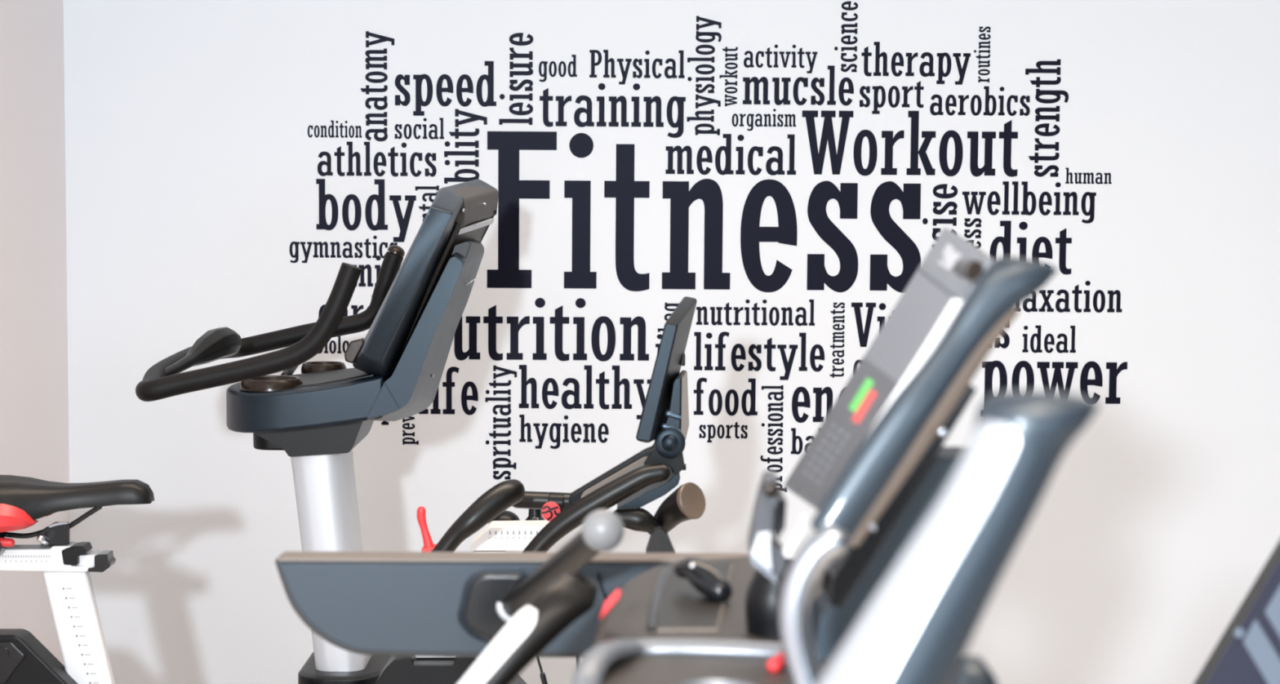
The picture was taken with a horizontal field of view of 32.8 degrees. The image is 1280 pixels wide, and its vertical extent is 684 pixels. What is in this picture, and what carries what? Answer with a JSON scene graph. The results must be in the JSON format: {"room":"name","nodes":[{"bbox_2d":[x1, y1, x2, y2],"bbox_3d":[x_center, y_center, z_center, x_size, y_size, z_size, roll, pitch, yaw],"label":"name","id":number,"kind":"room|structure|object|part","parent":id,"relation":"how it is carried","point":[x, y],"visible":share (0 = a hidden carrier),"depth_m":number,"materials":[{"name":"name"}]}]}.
{"room":"gym","nodes":[
{"label":"gym","id":0,"kind":"room"},
{"bbox_2d":[0,0,70,666],"bbox_3d":[-1.195,-0.123,1.521,0.150,2.800,5.450,0,4,0],"label":"wall","id":1,"kind":"structure","parent":0,"point":[34,383],"depth_m":4.01,"materials":[{"name":"white paint"}]},
{"bbox_2d":[63,0,1279,683],"bbox_3d":[1.467,-0.314,4.313,5.471,2.800,0.150,0,4,0],"label":"wall","id":2,"kind":"structure","parent":0,"point":[192,161],"depth_m":4.25,"materials":[{"name":"white paint"}]},
{"bbox_2d":[318,336,349,353],"bbox_3d":[-0.584,0.009,4.263,0.105,0.045,0.001,0,4,0],"label":"decal","id":3,"kind":"object","parent":2,"relation":"attached to","point":[326,351],"visible":0.41,"depth_m":4.26,"materials":[{"name":"black plastic"}]},
{"bbox_2d":[307,120,361,137],"bbox_3d":[-0.594,-0.414,4.231,0.106,0.034,0.001,0,4,0],"label":"decal","id":4,"kind":"object","parent":2,"relation":"attached to","point":[331,121],"visible":1,"depth_m":4.23,"materials":[{"name":"black plastic"}]},
{"bbox_2d":[289,235,397,262],"bbox_3d":[-0.579,-0.181,4.248,0.211,0.055,0.001,0,4,0],"label":"decal","id":5,"kind":"object","parent":2,"relation":"attached to","point":[366,243],"visible":0.89,"depth_m":4.25,"materials":[{"name":"black plastic"}]},
{"bbox_2d":[318,295,372,317],"bbox_3d":[-0.544,-0.059,4.257,0.170,0.065,0.001,0,4,0],"label":"decal","id":6,"kind":"object","parent":2,"relation":"attached to","point":[356,309],"visible":0.11,"depth_m":4.26,"materials":[{"name":"black plastic"}]},
{"bbox_2d":[315,178,416,242],"bbox_3d":[-0.534,-0.256,4.243,0.195,0.122,0.001,0,4,0],"label":"decal","id":7,"kind":"object","parent":2,"relation":"attached to","point":[403,224],"visible":1,"depth_m":4.24,"materials":[{"name":"black plastic"}]},
{"bbox_2d":[351,255,381,286],"bbox_3d":[-0.532,-0.138,4.252,0.098,0.062,0.001,0,4,0],"label":"decal","id":8,"kind":"object","parent":2,"relation":"attached to","point":[368,267],"visible":0.38,"depth_m":4.25,"materials":[{"name":"black plastic"}]},
{"bbox_2d":[317,141,436,177],"bbox_3d":[-0.512,-0.356,4.235,0.232,0.067,0.001,0,4,0],"label":"decal","id":9,"kind":"object","parent":2,"relation":"attached to","point":[339,153],"visible":1,"depth_m":4.24,"materials":[{"name":"black plastic"}]},
{"bbox_2d":[360,31,394,141],"bbox_3d":[-0.510,-0.496,4.224,0.067,0.213,0.001,0,4,0],"label":"decal","id":10,"kind":"object","parent":2,"relation":"attached to","point":[382,38],"visible":1,"depth_m":4.22,"materials":[{"name":"black plastic"}]},
{"bbox_2d":[381,421,388,425],"bbox_3d":[-0.541,0.129,4.271,0.116,0.068,0.001,0,4,0],"label":"decal","id":11,"kind":"object","parent":2,"relation":"attached to","point":[384,423],"visible":0.02,"depth_m":4.27,"materials":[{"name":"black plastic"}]},
{"bbox_2d":[402,416,418,444],"bbox_3d":[-0.455,0.130,4.272,0.042,0.144,0.001,0,4,0],"label":"decal","id":12,"kind":"object","parent":2,"relation":"attached to","point":[413,442],"visible":0.36,"depth_m":4.28,"materials":[{"name":"black paint"}]},
{"bbox_2d":[395,117,444,139],"bbox_3d":[-0.429,-0.415,4.231,0.096,0.042,0.001,0,4,0],"label":"decal","id":13,"kind":"object","parent":2,"relation":"attached to","point":[397,130],"visible":1,"depth_m":4.23,"materials":[{"name":"black plastic"}]},
{"bbox_2d":[415,185,439,221],"bbox_3d":[-0.415,-0.242,4.244,0.047,0.126,0.001,0,4,0],"label":"decal","id":14,"kind":"object","parent":2,"relation":"attached to","point":[424,207],"visible":0.32,"depth_m":4.24,"materials":[{"name":"black plastic"}]},
{"bbox_2d":[395,61,496,115],"bbox_3d":[-0.378,-0.493,4.225,0.197,0.106,0.001,0,4,0],"label":"decal","id":15,"kind":"object","parent":2,"relation":"attached to","point":[490,101],"visible":1,"depth_m":4.22,"materials":[{"name":"black plastic"}]},
{"bbox_2d":[418,366,478,414],"bbox_3d":[-0.376,0.096,4.269,0.117,0.095,0.001,0,4,0],"label":"decal","id":16,"kind":"object","parent":2,"relation":"attached to","point":[448,384],"visible":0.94,"depth_m":4.27,"materials":[{"name":"black paint"}]},
{"bbox_2d":[444,108,487,183],"bbox_3d":[-0.339,-0.364,4.234,0.084,0.179,0.001,0,4,0],"label":"decal","id":17,"kind":"object","parent":2,"relation":"attached to","point":[456,134],"visible":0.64,"depth_m":4.23,"materials":[{"name":"black plastic"}]},
{"bbox_2d":[484,365,516,479],"bbox_3d":[-0.273,0.158,4.274,0.062,0.226,0.001,0,4,0],"label":"decal","id":18,"kind":"object","parent":2,"relation":"attached to","point":[507,371],"visible":1,"depth_m":4.27,"materials":[{"name":"black paint"}]},
{"bbox_2d":[498,32,533,124],"bbox_3d":[-0.240,-0.511,4.223,0.066,0.178,0.001,0,4,0],"label":"decal","id":19,"kind":"object","parent":2,"relation":"attached to","point":[530,55],"visible":1,"depth_m":4.22,"materials":[{"name":"black plastic"}]},
{"bbox_2d":[454,297,648,361],"bbox_3d":[-0.215,-0.025,4.260,0.465,0.125,0.001,0,4,0],"label":"decal","id":20,"kind":"object","parent":2,"relation":"attached to","point":[491,319],"visible":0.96,"depth_m":4.26,"materials":[{"name":"black plastic"}]},
{"bbox_2d":[538,54,577,81],"bbox_3d":[-0.159,-0.531,4.222,0.074,0.053,0.001,0,4,0],"label":"decal","id":21,"kind":"object","parent":2,"relation":"attached to","point":[574,56],"visible":1,"depth_m":4.22,"materials":[{"name":"black plastic"}]},
{"bbox_2d":[519,414,608,448],"bbox_3d":[-0.149,0.177,4.275,0.175,0.067,0.001,0,4,0],"label":"decal","id":22,"kind":"object","parent":2,"relation":"attached to","point":[540,437],"visible":1,"depth_m":4.28,"materials":[{"name":"black paint"}]},
{"bbox_2d":[519,364,650,419],"bbox_3d":[-0.102,0.098,4.269,0.270,0.106,0.001,0,4,0],"label":"decal","id":23,"kind":"object","parent":2,"relation":"attached to","point":[602,380],"visible":0.99,"depth_m":4.27,"materials":[{"name":"black paint"}]},
{"bbox_2d":[539,83,685,137],"bbox_3d":[-0.053,-0.450,4.228,0.284,0.105,0.001,0,4,0],"label":"decal","id":24,"kind":"object","parent":2,"relation":"attached to","point":[545,98],"visible":1,"depth_m":4.23,"materials":[{"name":"black plastic"}]},
{"bbox_2d":[589,49,684,84],"bbox_3d":[-0.006,-0.533,4.221,0.185,0.066,0.001,0,4,0],"label":"decal","id":25,"kind":"object","parent":2,"relation":"attached to","point":[593,52],"visible":1,"depth_m":4.22,"materials":[{"name":"black plastic"}]},
{"bbox_2d":[655,333,662,349],"bbox_3d":[0.059,0.016,4.263,0.058,0.062,0.001,0,4,0],"label":"decal","id":26,"kind":"object","parent":2,"relation":"attached to","point":[659,336],"visible":0.12,"depth_m":4.26,"materials":[{"name":"black plastic"}]},
{"bbox_2d":[657,302,679,332],"bbox_3d":[0.062,-0.048,4.258,0.054,0.058,0.001,0,4,0],"label":"decal","id":27,"kind":"object","parent":2,"relation":"attached to","point":[666,304],"visible":0.36,"depth_m":4.26,"materials":[{"name":"black plastic"}]},
{"bbox_2d":[487,131,920,293],"bbox_3d":[0.126,-0.252,4.242,0.848,0.310,0.001,0,4,0],"label":"decal","id":28,"kind":"object","parent":2,"relation":"attached to","point":[624,189],"visible":0.97,"depth_m":4.24,"materials":[{"name":"black plastic"}]},
{"bbox_2d":[686,15,721,135],"bbox_3d":[0.124,-0.517,4.223,0.066,0.230,0.001,0,4,0],"label":"decal","id":29,"kind":"object","parent":2,"relation":"attached to","point":[710,22],"visible":1,"depth_m":4.22,"materials":[{"name":"black plastic"}]},
{"bbox_2d":[699,421,747,442],"bbox_3d":[0.164,0.177,4.275,0.095,0.042,0.001,0,4,0],"label":"decal","id":30,"kind":"object","parent":2,"relation":"attached to","point":[736,425],"visible":1,"depth_m":4.27,"materials":[{"name":"black paint"}]},
{"bbox_2d":[693,377,757,416],"bbox_3d":[0.168,0.107,4.270,0.126,0.075,0.001,0,4,0],"label":"decal","id":31,"kind":"object","parent":2,"relation":"attached to","point":[698,391],"visible":1,"depth_m":4.27,"materials":[{"name":"black paint"}]},
{"bbox_2d":[719,46,737,106],"bbox_3d":[0.172,-0.515,4.223,0.035,0.115,0.001,0,4,0],"label":"decal","id":32,"kind":"object","parent":2,"relation":"attached to","point":[726,55],"visible":1,"depth_m":4.22,"materials":[{"name":"black plastic"}]},
{"bbox_2d":[665,133,795,175],"bbox_3d":[0.177,-0.365,4.234,0.254,0.080,0.001,0,4,0],"label":"decal","id":33,"kind":"object","parent":2,"relation":"attached to","point":[727,148],"visible":1,"depth_m":4.24,"materials":[{"name":"black plastic"}]},
{"bbox_2d":[696,299,814,325],"bbox_3d":[0.226,-0.058,4.257,0.232,0.052,0.001,0,4,0],"label":"decal","id":34,"kind":"object","parent":2,"relation":"attached to","point":[755,308],"visible":1,"depth_m":4.26,"materials":[{"name":"black plastic"}]},
{"bbox_2d":[693,331,824,380],"bbox_3d":[0.234,0.027,4.263,0.256,0.094,0.001,0,4,0],"label":"decal","id":35,"kind":"object","parent":2,"relation":"attached to","point":[788,365],"visible":1,"depth_m":4.26,"materials":[{"name":"black plastic"}]},
{"bbox_2d":[732,108,795,130],"bbox_3d":[0.241,-0.432,4.229,0.125,0.043,0.001,0,4,0],"label":"decal","id":36,"kind":"object","parent":2,"relation":"attached to","point":[742,116],"visible":1,"depth_m":4.23,"materials":[{"name":"black plastic"}]},
{"bbox_2d":[760,385,786,492],"bbox_3d":[0.264,0.190,4.276,0.053,0.211,0.001,0,4,0],"label":"decal","id":37,"kind":"object","parent":2,"relation":"attached to","point":[768,460],"visible":0.86,"depth_m":4.27,"materials":[{"name":"black paint"}]},
{"bbox_2d":[743,44,817,73],"bbox_3d":[0.272,-0.549,4.220,0.143,0.055,0.001,0,4,0],"label":"decal","id":38,"kind":"object","parent":2,"relation":"attached to","point":[768,52],"visible":1,"depth_m":4.22,"materials":[{"name":"black plastic"}]},
{"bbox_2d":[742,65,853,105],"bbox_3d":[0.307,-0.498,4.224,0.216,0.077,0.001,0,4,0],"label":"decal","id":39,"kind":"object","parent":2,"relation":"attached to","point":[748,81],"visible":1,"depth_m":4.22,"materials":[{"name":"black plastic"}]},
{"bbox_2d":[791,428,813,454],"bbox_3d":[0.381,0.196,4.276,0.169,0.052,0.001,0,4,0],"label":"decal","id":40,"kind":"object","parent":2,"relation":"attached to","point":[795,437],"visible":0.21,"depth_m":4.28,"materials":[{"name":"black paint"}]},
{"bbox_2d":[791,386,843,422],"bbox_3d":[0.431,0.135,4.271,0.267,0.094,0.001,0,4,0],"label":"decal","id":41,"kind":"object","parent":2,"relation":"attached to","point":[819,392],"visible":0.37,"depth_m":4.27,"materials":[{"name":"black paint"}]},
{"bbox_2d":[829,302,844,377],"bbox_3d":[0.386,-0.004,4.261,0.029,0.148,0.001,0,4,0],"label":"decal","id":42,"kind":"object","parent":2,"relation":"attached to","point":[833,312],"visible":1,"depth_m":4.26,"materials":[{"name":"black plastic"}]},
{"bbox_2d":[834,0,857,71],"bbox_3d":[0.399,-0.592,4.217,0.045,0.136,0.001,0,4,0],"label":"decal","id":43,"kind":"object","parent":2,"relation":"attached to","point":[849,8],"visible":1,"depth_m":4.22,"materials":[{"name":"black plastic"}]},
{"bbox_2d":[853,360,861,373],"bbox_3d":[0.509,0.048,4.265,0.182,0.062,0.001,0,4,0],"label":"decal","id":44,"kind":"object","parent":2,"relation":"attached to","point":[857,362],"visible":0.06,"depth_m":4.26,"materials":[{"name":"black plastic"}]},
{"bbox_2d":[859,80,924,114],"bbox_3d":[0.489,-0.475,4.226,0.125,0.064,0.001,0,4,0],"label":"decal","id":45,"kind":"object","parent":2,"relation":"attached to","point":[918,87],"visible":1,"depth_m":4.22,"materials":[{"name":"black plastic"}]},
{"bbox_2d":[802,110,1017,177],"bbox_3d":[0.525,-0.386,4.232,0.420,0.127,0.001,0,4,0],"label":"decal","id":46,"kind":"object","parent":2,"relation":"attached to","point":[828,135],"visible":1,"depth_m":4.23,"materials":[{"name":"black plastic"}]},
{"bbox_2d":[861,41,970,84],"bbox_3d":[0.535,-0.541,4.221,0.212,0.082,0.001,0,4,0],"label":"decal","id":47,"kind":"object","parent":2,"relation":"attached to","point":[866,54],"visible":1,"depth_m":4.22,"materials":[{"name":"black plastic"}]},
{"bbox_2d":[851,302,1009,348],"bbox_3d":[0.569,-0.032,4.259,0.311,0.088,0.001,0,4,0],"label":"decal","id":48,"kind":"object","parent":2,"relation":"attached to","point":[863,336],"visible":0.16,"depth_m":4.26,"materials":[{"name":"black plastic"}]},
{"bbox_2d":[922,183,957,245],"bbox_3d":[0.584,-0.184,4.247,0.068,0.248,0.001,0,4,0],"label":"decal","id":49,"kind":"object","parent":2,"relation":"attached to","point":[944,195],"visible":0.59,"depth_m":4.24,"materials":[{"name":"black plastic"}]},
{"bbox_2d":[964,217,981,248],"bbox_3d":[0.641,-0.154,4.250,0.048,0.177,0.001,0,4,0],"label":"decal","id":50,"kind":"object","parent":2,"relation":"attached to","point":[966,231],"visible":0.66,"depth_m":4.25,"materials":[{"name":"black plastic"}]},
{"bbox_2d":[929,86,1030,115],"bbox_3d":[0.660,-0.468,4.226,0.194,0.057,0.001,0,4,0],"label":"decal","id":51,"kind":"object","parent":2,"relation":"attached to","point":[988,96],"visible":1,"depth_m":4.23,"materials":[{"name":"black plastic"}]},
{"bbox_2d":[973,26,991,82],"bbox_3d":[0.663,-0.558,4.219,0.032,0.108,0.001,0,4,0],"label":"decal","id":52,"kind":"object","parent":2,"relation":"attached to","point":[980,80],"visible":1,"depth_m":4.22,"materials":[{"name":"black plastic"}]},
{"bbox_2d":[962,181,1096,223],"bbox_3d":[0.758,-0.272,4.241,0.261,0.081,0.001,0,4,0],"label":"decal","id":53,"kind":"object","parent":2,"relation":"attached to","point":[1025,193],"visible":1,"depth_m":4.24,"materials":[{"name":"black plastic"}]},
{"bbox_2d":[989,220,1071,274],"bbox_3d":[0.763,-0.184,4.247,0.160,0.104,0.001,0,4,0],"label":"decal","id":54,"kind":"object","parent":2,"relation":"attached to","point":[1062,240],"visible":0.73,"depth_m":4.25,"materials":[{"name":"black plastic"}]},
{"bbox_2d":[1025,59,1068,177],"bbox_3d":[0.789,-0.435,4.228,0.085,0.228,0.001,0,4,0],"label":"decal","id":55,"kind":"object","parent":2,"relation":"attached to","point":[1037,82],"visible":1,"depth_m":4.23,"materials":[{"name":"black plastic"}]},
{"bbox_2d":[1022,325,1075,353],"bbox_3d":[0.801,-0.005,4.261,0.105,0.054,0.001,0,4,0],"label":"decal","id":56,"kind":"object","parent":2,"relation":"attached to","point":[1037,335],"visible":1,"depth_m":4.26,"materials":[{"name":"black plastic"}]},
{"bbox_2d":[982,360,1127,404],"bbox_3d":[0.812,0.092,4.268,0.285,0.110,0.001,0,4,0],"label":"decal","id":57,"kind":"object","parent":2,"relation":"attached to","point":[988,366],"visible":0.76,"depth_m":4.27,"materials":[{"name":"black paint"}]},
{"bbox_2d":[1015,280,1122,312],"bbox_3d":[0.810,-0.089,4.254,0.266,0.063,0.001,0,4,0],"label":"decal","id":58,"kind":"object","parent":2,"relation":"attached to","point":[1076,291],"visible":0.76,"depth_m":4.25,"materials":[{"name":"black plastic"}]},
{"bbox_2d":[1065,167,1111,184],"bbox_3d":[0.874,-0.323,4.237,0.090,0.032,0.001,0,4,0],"label":"decal","id":59,"kind":"object","parent":2,"relation":"attached to","point":[1067,168],"visible":1,"depth_m":4.24,"materials":[{"name":"black plastic"}]},
{"bbox_3d":[1.454,1.479,-0.190,5.471,0.100,9.400,0,4,0],"label":"floor","id":60,"kind":"structure","parent":0,"visible":0},
{"bbox_2d":[135,179,498,683],"bbox_3d":[-0.408,0.436,3.483,0.830,1.392,0.555,0,4,0],"label":"exercise bike","id":61,"kind":"object","parent":60,"relation":"on","point":[317,415],"visible":0.98,"depth_m":3.36,"materials":[{"name":"silver metal"}]},
{"bbox_3d":[-0.579,0.040,3.628,0.016,0.038,0.166,0,4,0],"label":"handlebar post","id":62,"kind":"part","parent":61,"relation":"part of","materials":[{"name":"black"}]},
{"bbox_2d":[238,368,373,387],"bbox_3d":[-0.523,0.056,3.469,0.227,0.034,0.232,0,4,0],"label":"tray","id":63,"kind":"object","parent":61,"relation":"on","point":[308,377],"depth_m":3.41,"materials":[{"name":"black plastic"}]},
{"bbox_3d":[-0.338,-0.007,3.454,0.160,0.301,0.290,0,4,0],"label":"console arm","id":64,"kind":"part","parent":61,"relation":"part of","materials":[{"name":"black plastic"}]},
{"bbox_3d":[-0.273,-0.149,3.449,0.031,0.027,0.240,0,4,1],"label":"arm","id":65,"kind":"part","parent":61,"relation":"part of","materials":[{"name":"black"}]},
{"bbox_2d":[275,226,1099,683],"bbox_3d":[-0.229,0.604,1.528,1.450,1.363,1.113,0,4,0],"label":"treadmill","id":66,"kind":"object","parent":60,"relation":"on","point":[914,537],"visible":1,"depth_m":1.53,"materials":[{"name":"grey plastic"}]},
{"bbox_3d":[-0.108,0.247,2.027,0.453,0.085,0.014,0,4,0],"label":"panel","id":67,"kind":"part","parent":66,"relation":"part of","materials":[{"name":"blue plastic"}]},
{"bbox_3d":[-0.110,0.247,2.042,0.459,0.093,0.035,0,4,0],"label":"panel","id":68,"kind":"part","parent":66,"relation":"part of","materials":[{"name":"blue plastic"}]},
{"bbox_3d":[-0.093,0.236,1.709,0.143,0.097,0.040,-2,5,-31],"label":"sensor handle","id":69,"kind":"part","parent":66,"relation":"part of","materials":[{"name":"black rubber"}]},
{"bbox_2d":[570,556,830,683],"bbox_3d":[0.066,0.266,1.657,0.229,0.183,0.703,0,4,0],"label":"tray","id":70,"kind":"object","parent":66,"relation":"on","point":[688,620],"depth_m":1.63,"materials":[{"name":"grey plastic"}]},
{"bbox_3d":[0.183,0.038,1.351,0.158,0.181,0.024,-1,4,-14],"label":"frame","id":71,"kind":"part","parent":66,"relation":"part of","materials":[{"name":"grey plastic"}]},
{"bbox_3d":[0.135,0.101,0.969,0.142,0.157,0.049,-1,4,-12],"label":"sensor handle","id":72,"kind":"part","parent":66,"relation":"part of","materials":[{"name":"grey plastic"}]},
{"bbox_2d":[1193,539,1279,683],"bbox_3d":[0.711,0.684,1.686,0.682,1.194,0.480,0,4,0],"label":"exercise machine","id":73,"kind":"object","parent":60,"relation":"on","point":[1247,651],"visible":1,"depth_m":1.60,"materials":[{"name":"black plastic"}]},
{"bbox_3d":[0.494,0.212,1.598,0.063,0.109,0.029,3,5,30],"label":"display pane","id":74,"kind":"part","parent":73,"relation":"part of","materials":[{"name":"blue"}]}
]}

